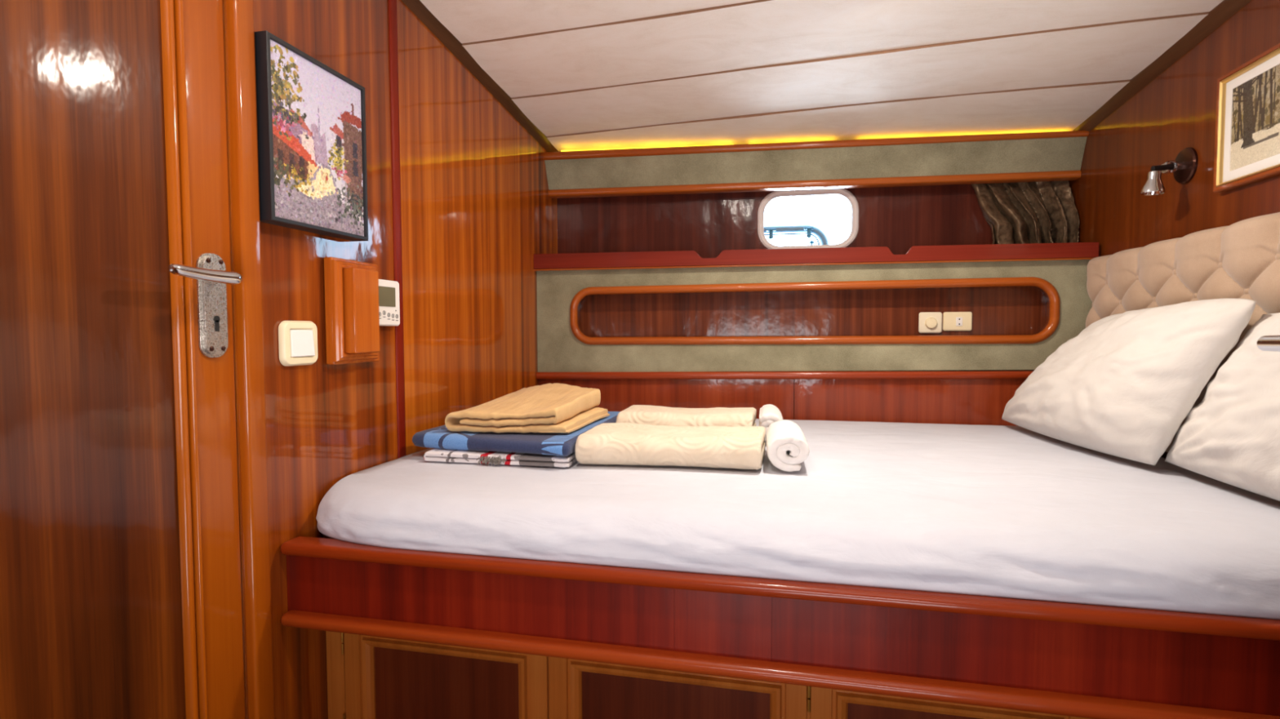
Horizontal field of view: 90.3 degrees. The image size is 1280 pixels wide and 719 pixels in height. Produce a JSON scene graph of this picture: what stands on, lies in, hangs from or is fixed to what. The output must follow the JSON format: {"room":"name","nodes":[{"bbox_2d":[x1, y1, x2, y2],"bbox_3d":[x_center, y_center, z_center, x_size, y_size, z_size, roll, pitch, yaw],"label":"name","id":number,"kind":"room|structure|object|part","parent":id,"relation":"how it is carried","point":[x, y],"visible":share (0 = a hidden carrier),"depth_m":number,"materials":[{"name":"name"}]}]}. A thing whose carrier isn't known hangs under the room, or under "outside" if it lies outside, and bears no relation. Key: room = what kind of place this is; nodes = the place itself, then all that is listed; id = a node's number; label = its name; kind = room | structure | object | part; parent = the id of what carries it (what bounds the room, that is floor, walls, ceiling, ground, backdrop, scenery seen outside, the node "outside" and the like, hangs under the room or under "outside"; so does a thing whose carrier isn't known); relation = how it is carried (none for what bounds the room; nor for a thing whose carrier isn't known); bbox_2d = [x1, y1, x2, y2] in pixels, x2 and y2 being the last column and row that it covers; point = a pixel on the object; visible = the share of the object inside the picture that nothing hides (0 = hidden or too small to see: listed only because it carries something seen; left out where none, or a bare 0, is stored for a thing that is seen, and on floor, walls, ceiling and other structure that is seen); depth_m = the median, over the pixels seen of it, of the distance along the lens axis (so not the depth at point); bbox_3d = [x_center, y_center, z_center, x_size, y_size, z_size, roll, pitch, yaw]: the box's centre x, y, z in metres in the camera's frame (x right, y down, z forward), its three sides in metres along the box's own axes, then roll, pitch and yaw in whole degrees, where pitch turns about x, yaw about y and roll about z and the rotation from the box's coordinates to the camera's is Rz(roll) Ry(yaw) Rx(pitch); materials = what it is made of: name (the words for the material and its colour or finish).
{"room":"ship interior","nodes":[
{"label":"ship interior","id":0,"kind":"room"},
{"bbox_2d":[222,0,557,718],"bbox_3d":[-0.792,-0.174,1.149,0.050,2.250,3.710,0,3,13],"label":"wall","id":1,"kind":"structure","parent":0,"point":[477,207],"depth_m":1.70,"materials":[{"name":"brown wood"}]},
{"bbox_2d":[0,0,245,718],"bbox_3d":[-0.847,0.002,0.738,0.105,1.915,0.924,0,3,13],"label":"door","id":2,"kind":"structure","parent":1,"relation":"in","point":[121,590],"depth_m":0.99,"materials":[{"name":"brown wood"}]},
{"bbox_3d":[-0.873,0.000,0.729,0.038,1.798,0.782,0,3,13],"label":"moulding","id":3,"kind":"part","parent":2,"relation":"part of","materials":[{"name":"brown wood"}]},
{"bbox_3d":[-0.731,-0.143,1.072,0.024,0.025,0.139,0,3,12],"label":"lever","id":4,"kind":"part","parent":2,"relation":"part of","materials":[{"name":"silver metal"}]},
{"bbox_3d":[-0.764,-0.097,1.141,0.010,0.186,0.056,0,3,13],"label":"handle","id":5,"kind":"part","parent":2,"relation":"part of","materials":[{"name":"silver metal"}]},
{"bbox_3d":[-0.879,0.002,0.745,0.040,1.915,0.924,0,3,13],"label":"frame","id":6,"kind":"part","parent":2,"relation":"part of","materials":[{"name":"brown wood"}]},
{"bbox_2d":[226,0,275,718],"bbox_3d":[-0.859,-0.015,0.740,0.040,1.970,1.028,0,3,13],"label":"trim","id":7,"kind":"structure","parent":1,"relation":"attached to","point":[240,13],"depth_m":1.21,"materials":[{"name":"brown wood"}]},
{"bbox_2d":[278,320,317,366],"bbox_3d":[-0.714,-0.035,1.340,0.019,0.094,0.100,0,3,13],"label":"light switch","id":8,"kind":"object","parent":1,"relation":"attached to","point":[297,340],"visible":1,"depth_m":1.33,"materials":[{"name":"beige plastic"}]},
{"bbox_2d":[254,30,368,241],"bbox_3d":[-0.696,-0.454,1.365,0.039,0.357,0.293,0,3,13],"label":"painting","id":9,"kind":"object","parent":1,"relation":"attached to","point":[311,117],"visible":1,"depth_m":1.33,"materials":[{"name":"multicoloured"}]},
{"bbox_2d":[324,257,379,364],"bbox_3d":[-0.657,-0.112,1.497,0.060,0.240,0.168,0,3,13],"label":"box","id":10,"kind":"object","parent":1,"relation":"attached to","point":[352,317],"visible":1,"depth_m":1.44,"materials":[{"name":"brown wood"}]},
{"bbox_3d":[-0.651,-0.112,1.481,0.040,0.194,0.090,0,3,13],"label":"raised panel","id":11,"kind":"part","parent":10,"relation":"part of","materials":[{"name":"brown wood"}]},
{"bbox_2d":[378,279,399,325],"bbox_3d":[-0.650,-0.144,1.619,0.022,0.116,0.108,0,3,13],"label":"thermostat","id":12,"kind":"object","parent":1,"relation":"attached to","point":[388,291],"visible":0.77,"depth_m":1.62,"materials":[{"name":"white plastic"}]},
{"bbox_2d":[388,0,405,458],"bbox_3d":[-0.656,-0.264,1.694,0.036,1.480,0.033,0,3,13],"label":"trim","id":13,"kind":"structure","parent":1,"relation":"attached to","point":[393,14],"depth_m":1.68,"materials":[{"name":"red wood"}]},
{"bbox_2d":[401,0,559,151],"bbox_3d":[-0.761,-1.012,1.079,0.030,0.400,3.660,0,3,13],"label":"trim","id":14,"kind":"structure","parent":1,"relation":"attached to","point":[417,7],"depth_m":2.07,"materials":[{"name":"brown wood"}]},
{"bbox_2d":[556,184,1034,419],"bbox_3d":[0.637,-0.073,2.711,2.160,1.960,0.050,0,3,13],"label":"wall","id":15,"kind":"structure","parent":0,"point":[898,219],"depth_m":2.72,"materials":[{"name":"brown wood"}]},
{"bbox_2d":[536,370,1033,426],"bbox_3d":[0.577,0.171,2.449,2.058,0.276,0.048,0,3,13],"label":"panel","id":16,"kind":"object","parent":15,"relation":"attached to","point":[972,397],"visible":0.54,"depth_m":2.41,"materials":[{"name":"red wood"}]},
{"bbox_2d":[536,259,1092,372],"bbox_3d":[0.583,-0.152,2.466,2.058,0.424,0.108,0,3,13],"label":"panel","id":17,"kind":"object","parent":16,"relation":"on","point":[841,317],"visible":1,"depth_m":2.45,"materials":[{"name":"green fabric"}]},
{"bbox_3d":[0.591,-0.176,2.426,1.800,0.243,0.036,0,3,13],"label":"niche frame","id":18,"kind":"part","parent":17,"relation":"part of","materials":[{"name":"brown wood"}]},
{"bbox_2d":[918,311,942,333],"bbox_3d":[1.089,-0.138,2.386,0.080,0.078,0.023,0,3,13],"label":"dimmer switch","id":19,"kind":"object","parent":17,"relation":"attached to","point":[928,322],"visible":1,"depth_m":2.38,"materials":[{"name":"beige plastic"}]},
{"bbox_3d":[1.089,-0.136,2.381,0.043,0.043,0.014,0,3,13],"label":"knob","id":20,"kind":"part","parent":19,"relation":"part of","materials":[{"name":"beige plastic"}]},
{"bbox_2d":[942,311,972,330],"bbox_3d":[1.182,-0.142,2.370,0.098,0.070,0.013,0,3,13],"label":"wall socket","id":21,"kind":"object","parent":17,"relation":"attached to","point":[952,321],"visible":1,"depth_m":2.37,"materials":[{"name":"beige plastic"}]},
{"bbox_2d":[756,188,858,248],"bbox_3d":[0.697,-0.578,2.654,0.410,0.262,0.042,0,3,13],"label":"window","id":22,"kind":"structure","parent":15,"relation":"in","point":[844,193],"depth_m":2.63,"materials":[{"name":"white plastic"}]},
{"bbox_2d":[543,130,1088,198],"bbox_3d":[0.611,-0.786,2.570,2.058,0.226,0.163,0,3,13],"label":"valance","id":23,"kind":"object","parent":15,"relation":"attached to","point":[1051,156],"depth_m":2.51,"materials":[{"name":"green fabric"}]},
{"bbox_3d":[0.617,-0.855,2.548,1.960,0.087,0.012,0,3,13],"label":"light strip","id":24,"kind":"part","parent":23,"relation":"part of","materials":[{"name":"yellow plastic"}]},
{"bbox_2d":[971,180,1079,244],"bbox_3d":[1.444,-0.536,2.405,0.343,0.306,0.127,0,3,13],"label":"curtain","id":25,"kind":"object","parent":23,"relation":"hanging from","point":[1044,211],"visible":0.83,"depth_m":2.40,"materials":[{"name":"brown fabric"}]},
{"bbox_2d":[533,242,1099,271],"bbox_3d":[0.599,-0.394,2.528,2.058,0.077,0.290,0,3,13],"label":"wall shelf","id":26,"kind":"object","parent":15,"relation":"attached to","point":[1067,251],"visible":0.95,"depth_m":2.37,"materials":[{"name":"brown wood"}]},
{"bbox_2d":[419,0,1223,151],"bbox_3d":[0.150,-0.991,0.503,2.120,0.495,4.427,0,3,13],"label":"ceiling","id":27,"kind":"structure","parent":0,"point":[588,74],"depth_m":1.94,"materials":[{"name":"plastic"}]},
{"bbox_2d":[1068,0,1279,458],"bbox_3d":[1.267,-0.110,0.691,0.050,2.150,3.710,0,3,13],"label":"wall","id":28,"kind":"structure","parent":0,"point":[1175,111],"depth_m":1.78,"materials":[{"name":"brown wood"}]},
{"bbox_2d":[1073,0,1251,131],"bbox_3d":[1.220,-0.880,0.641,0.030,0.312,3.660,0,3,13],"label":"trim","id":29,"kind":"structure","parent":28,"relation":"attached to","point":[1226,9],"depth_m":1.77,"materials":[{"name":"brown wood"}]},
{"bbox_2d":[1140,147,1198,195],"bbox_3d":[1.415,-0.507,1.725,0.117,0.123,0.100,0,3,13],"label":"reading lamp","id":30,"kind":"object","parent":28,"relation":"attached to","point":[1184,168],"visible":1,"depth_m":1.70,"materials":[{"name":"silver metal"}]},
{"bbox_3d":[1.379,-0.475,1.711,0.053,0.060,0.053,0,3,13],"label":"lamp shade","id":31,"kind":"part","parent":30,"relation":"part of","materials":[{"name":"silver metal"}]},
{"bbox_3d":[1.403,-0.515,1.709,0.056,0.020,0.016,0,3,-6],"label":"arm","id":32,"kind":"part","parent":30,"relation":"part of","materials":[{"name":"black plastic"}]},
{"bbox_3d":[1.466,-0.522,1.716,0.014,0.094,0.094,0,3,13],"label":"wall plate","id":33,"kind":"part","parent":30,"relation":"part of","materials":[{"name":"brown metal"}]},
{"bbox_2d":[1085,212,1279,452],"bbox_3d":[1.376,-0.035,1.429,0.058,0.588,1.550,0,3,13],"label":"headboard","id":34,"kind":"object","parent":28,"relation":"attached to","point":[1240,260],"visible":0.28,"depth_m":1.58,"materials":[{"name":"beige fabric"}]},
{"bbox_2d":[1213,42,1279,192],"bbox_3d":[1.374,-0.542,1.320,0.020,0.280,0.522,0,3,13],"label":"framed photograph","id":35,"kind":"object","parent":28,"relation":"attached to","point":[1247,138],"visible":1,"depth_m":1.48,"materials":[{"name":"beige paper"}]},
{"bbox_2d":[1230,64,1279,171],"bbox_3d":[1.376,-0.542,1.320,0.001,0.198,0.440,0,3,13],"label":"print","id":36,"kind":"object","parent":35,"relation":"attached to","point":[1255,114],"depth_m":1.45},
{"bbox_2d":[1257,335,1279,351],"bbox_3d":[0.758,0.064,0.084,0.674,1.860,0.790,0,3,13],"label":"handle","id":37,"kind":"object","parent":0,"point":[1266,343],"visible":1,"depth_m":0.52,"materials":[{"name":"silver metal"}]},
{"bbox_3d":[0.236,0.983,0.946,2.180,0.050,3.780,0,3,13],"label":"floor","id":38,"kind":"structure","parent":0,"visible":0},
{"bbox_2d":[280,536,1279,718],"bbox_3d":[0.422,0.634,1.769,2.058,0.572,1.422,0,3,13],"label":"bed base","id":39,"kind":"object","parent":38,"relation":"on","point":[411,634],"visible":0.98,"depth_m":1.14,"materials":[{"name":"red wood"}]},
{"bbox_3d":[-0.424,0.724,1.384,0.480,0.305,0.030,0,3,13],"label":"locker door","id":40,"kind":"part","parent":39,"relation":"part of","materials":[{"name":"brown wood"}]},
{"bbox_3d":[-0.423,0.724,1.389,0.352,0.177,0.008,0,3,13],"label":"inset panel","id":41,"kind":"part","parent":39,"relation":"part of","materials":[{"name":"brown wood"}]},
{"bbox_3d":[-0.333,0.463,1.242,0.813,0.146,0.024,0,3,13],"label":"panel","id":42,"kind":"part","parent":39,"relation":"part of","materials":[{"name":"red wood"}]},
{"bbox_3d":[0.300,0.749,1.226,2.058,0.392,0.024,0,3,13],"label":"locker frame","id":43,"kind":"part","parent":39,"relation":"part of","materials":[{"name":"brown wood"}]},
{"bbox_3d":[0.067,0.727,1.280,0.388,0.177,0.008,0,3,13],"label":"inset panel","id":44,"kind":"part","parent":39,"relation":"part of","materials":[{"name":"brown wood"}]},
{"bbox_3d":[0.066,0.727,1.275,0.516,0.305,0.030,0,3,13],"label":"locker door","id":45,"kind":"part","parent":39,"relation":"part of","materials":[{"name":"brown wood"}]},
{"bbox_3d":[0.148,0.466,1.135,0.171,0.146,0.024,0,3,13],"label":"panel","id":46,"kind":"part","parent":39,"relation":"part of","materials":[{"name":"red wood"}]},
{"bbox_3d":[0.274,0.392,1.097,2.058,0.026,0.060,0,3,13],"label":"rail","id":47,"kind":"part","parent":39,"relation":"part of","materials":[{"name":"brown wood"}]},
{"bbox_3d":[0.272,0.539,1.095,2.058,0.026,0.050,0,3,13],"label":"rail","id":48,"kind":"part","parent":39,"relation":"part of","materials":[{"name":"brown wood"}]},
{"bbox_2d":[315,418,1279,619],"bbox_3d":[0.423,0.316,1.760,2.051,0.123,1.400,0,3,13],"label":"mattress","id":49,"kind":"object","parent":39,"relation":"on","point":[1011,512],"visible":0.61,"depth_m":1.20,"materials":[{"name":"white fabric"}]},
{"bbox_2d":[423,448,577,467],"bbox_3d":[-0.315,0.237,1.907,0.391,0.026,0.665,0,3,9],"label":"throw blanket","id":50,"kind":"object","parent":49,"relation":"on","point":[437,455],"visible":0.37,"depth_m":1.59,"materials":[{"name":"fabric"}]},
{"bbox_2d":[412,411,620,456],"bbox_3d":[-0.322,0.203,1.922,0.460,0.043,0.694,0,3,13],"label":"folded blanket","id":51,"kind":"object","parent":50,"relation":"on","point":[560,444],"visible":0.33,"depth_m":1.63,"materials":[{"name":"blue fabric"}]},
{"bbox_2d":[444,382,609,433],"bbox_3d":[-0.291,0.135,1.897,0.353,0.097,0.531,0,3,13],"label":"folded blanket","id":52,"kind":"object","parent":51,"relation":"on","point":[556,408],"visible":1,"depth_m":1.72,"materials":[{"name":"beige fabric"}]},
{"bbox_2d":[574,422,765,470],"bbox_3d":[0.089,0.220,1.639,0.452,0.083,0.267,0,3,13],"label":"folded towel","id":53,"kind":"object","parent":49,"relation":"on","point":[741,447],"visible":1,"depth_m":1.55,"materials":[{"name":"beige fabric"}]},
{"bbox_2d":[616,404,756,426],"bbox_3d":[0.151,0.199,1.986,0.407,0.093,0.245,0,3,13],"label":"folded towel","id":54,"kind":"object","parent":49,"relation":"on","point":[635,414],"visible":0.6,"depth_m":1.91,"materials":[{"name":"beige fabric"}]},
{"bbox_2d":[759,404,782,440],"bbox_3d":[0.404,0.193,1.964,0.077,0.087,0.257,0,3,13],"label":"rolled towel","id":55,"kind":"object","parent":49,"relation":"on","point":[769,414],"visible":0.59,"depth_m":1.85,"materials":[{"name":"white fabric"}]},
{"bbox_2d":[765,420,808,471],"bbox_3d":[0.374,0.215,1.632,0.100,0.088,0.284,0,3,11],"label":"rolled towel","id":56,"kind":"object","parent":49,"relation":"on","point":[787,446],"visible":1,"depth_m":1.50,"materials":[{"name":"white fabric"}]},
{"bbox_2d":[1001,298,1256,465],"bbox_3d":[1.255,0.047,1.757,0.236,0.390,0.880,0,3,13],"label":"pillow","id":57,"kind":"object","parent":49,"relation":"on","point":[1124,386],"visible":1,"depth_m":1.53,"materials":[{"name":"fabric"}]},
{"bbox_2d":[1164,312,1279,501],"bbox_3d":[1.185,0.083,1.073,0.140,0.368,0.844,0,3,11],"label":"pillow","id":58,"kind":"object","parent":49,"relation":"on","point":[1232,437],"visible":0.98,"depth_m":1.25,"materials":[{"name":"fabric"}]},
{"bbox_3d":[0.557,0.730,1.170,0.346,0.177,0.008,0,3,13],"label":"inset panel","id":59,"kind":"part","parent":39,"relation":"part of","materials":[{"name":"brown wood"}]},
{"bbox_3d":[0.556,0.730,1.165,0.474,0.305,0.030,0,3,13],"label":"locker door","id":60,"kind":"part","parent":39,"relation":"part of","materials":[{"name":"brown wood"}]},
{"bbox_3d":[0.755,0.470,0.999,1.074,0.146,0.024,0,3,13],"label":"panel","id":61,"kind":"part","parent":39,"relation":"part of","materials":[{"name":"red wood"}]},
{"bbox_3d":[1.057,0.267,3.586,3.500,0.060,1.770,0,3,13],"label":"trim","id":62,"kind":"structure","parent":0,"visible":0},
{"bbox_2d":[764,225,829,244],"bbox_3d":[0.604,-0.172,2.921,0.502,0.879,0.059,0,3,13],"label":"rail","id":63,"kind":"object","parent":62,"relation":"on","point":[809,230],"visible":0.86,"depth_m":2.87,"materials":[{"name":"blue"}]}
]}

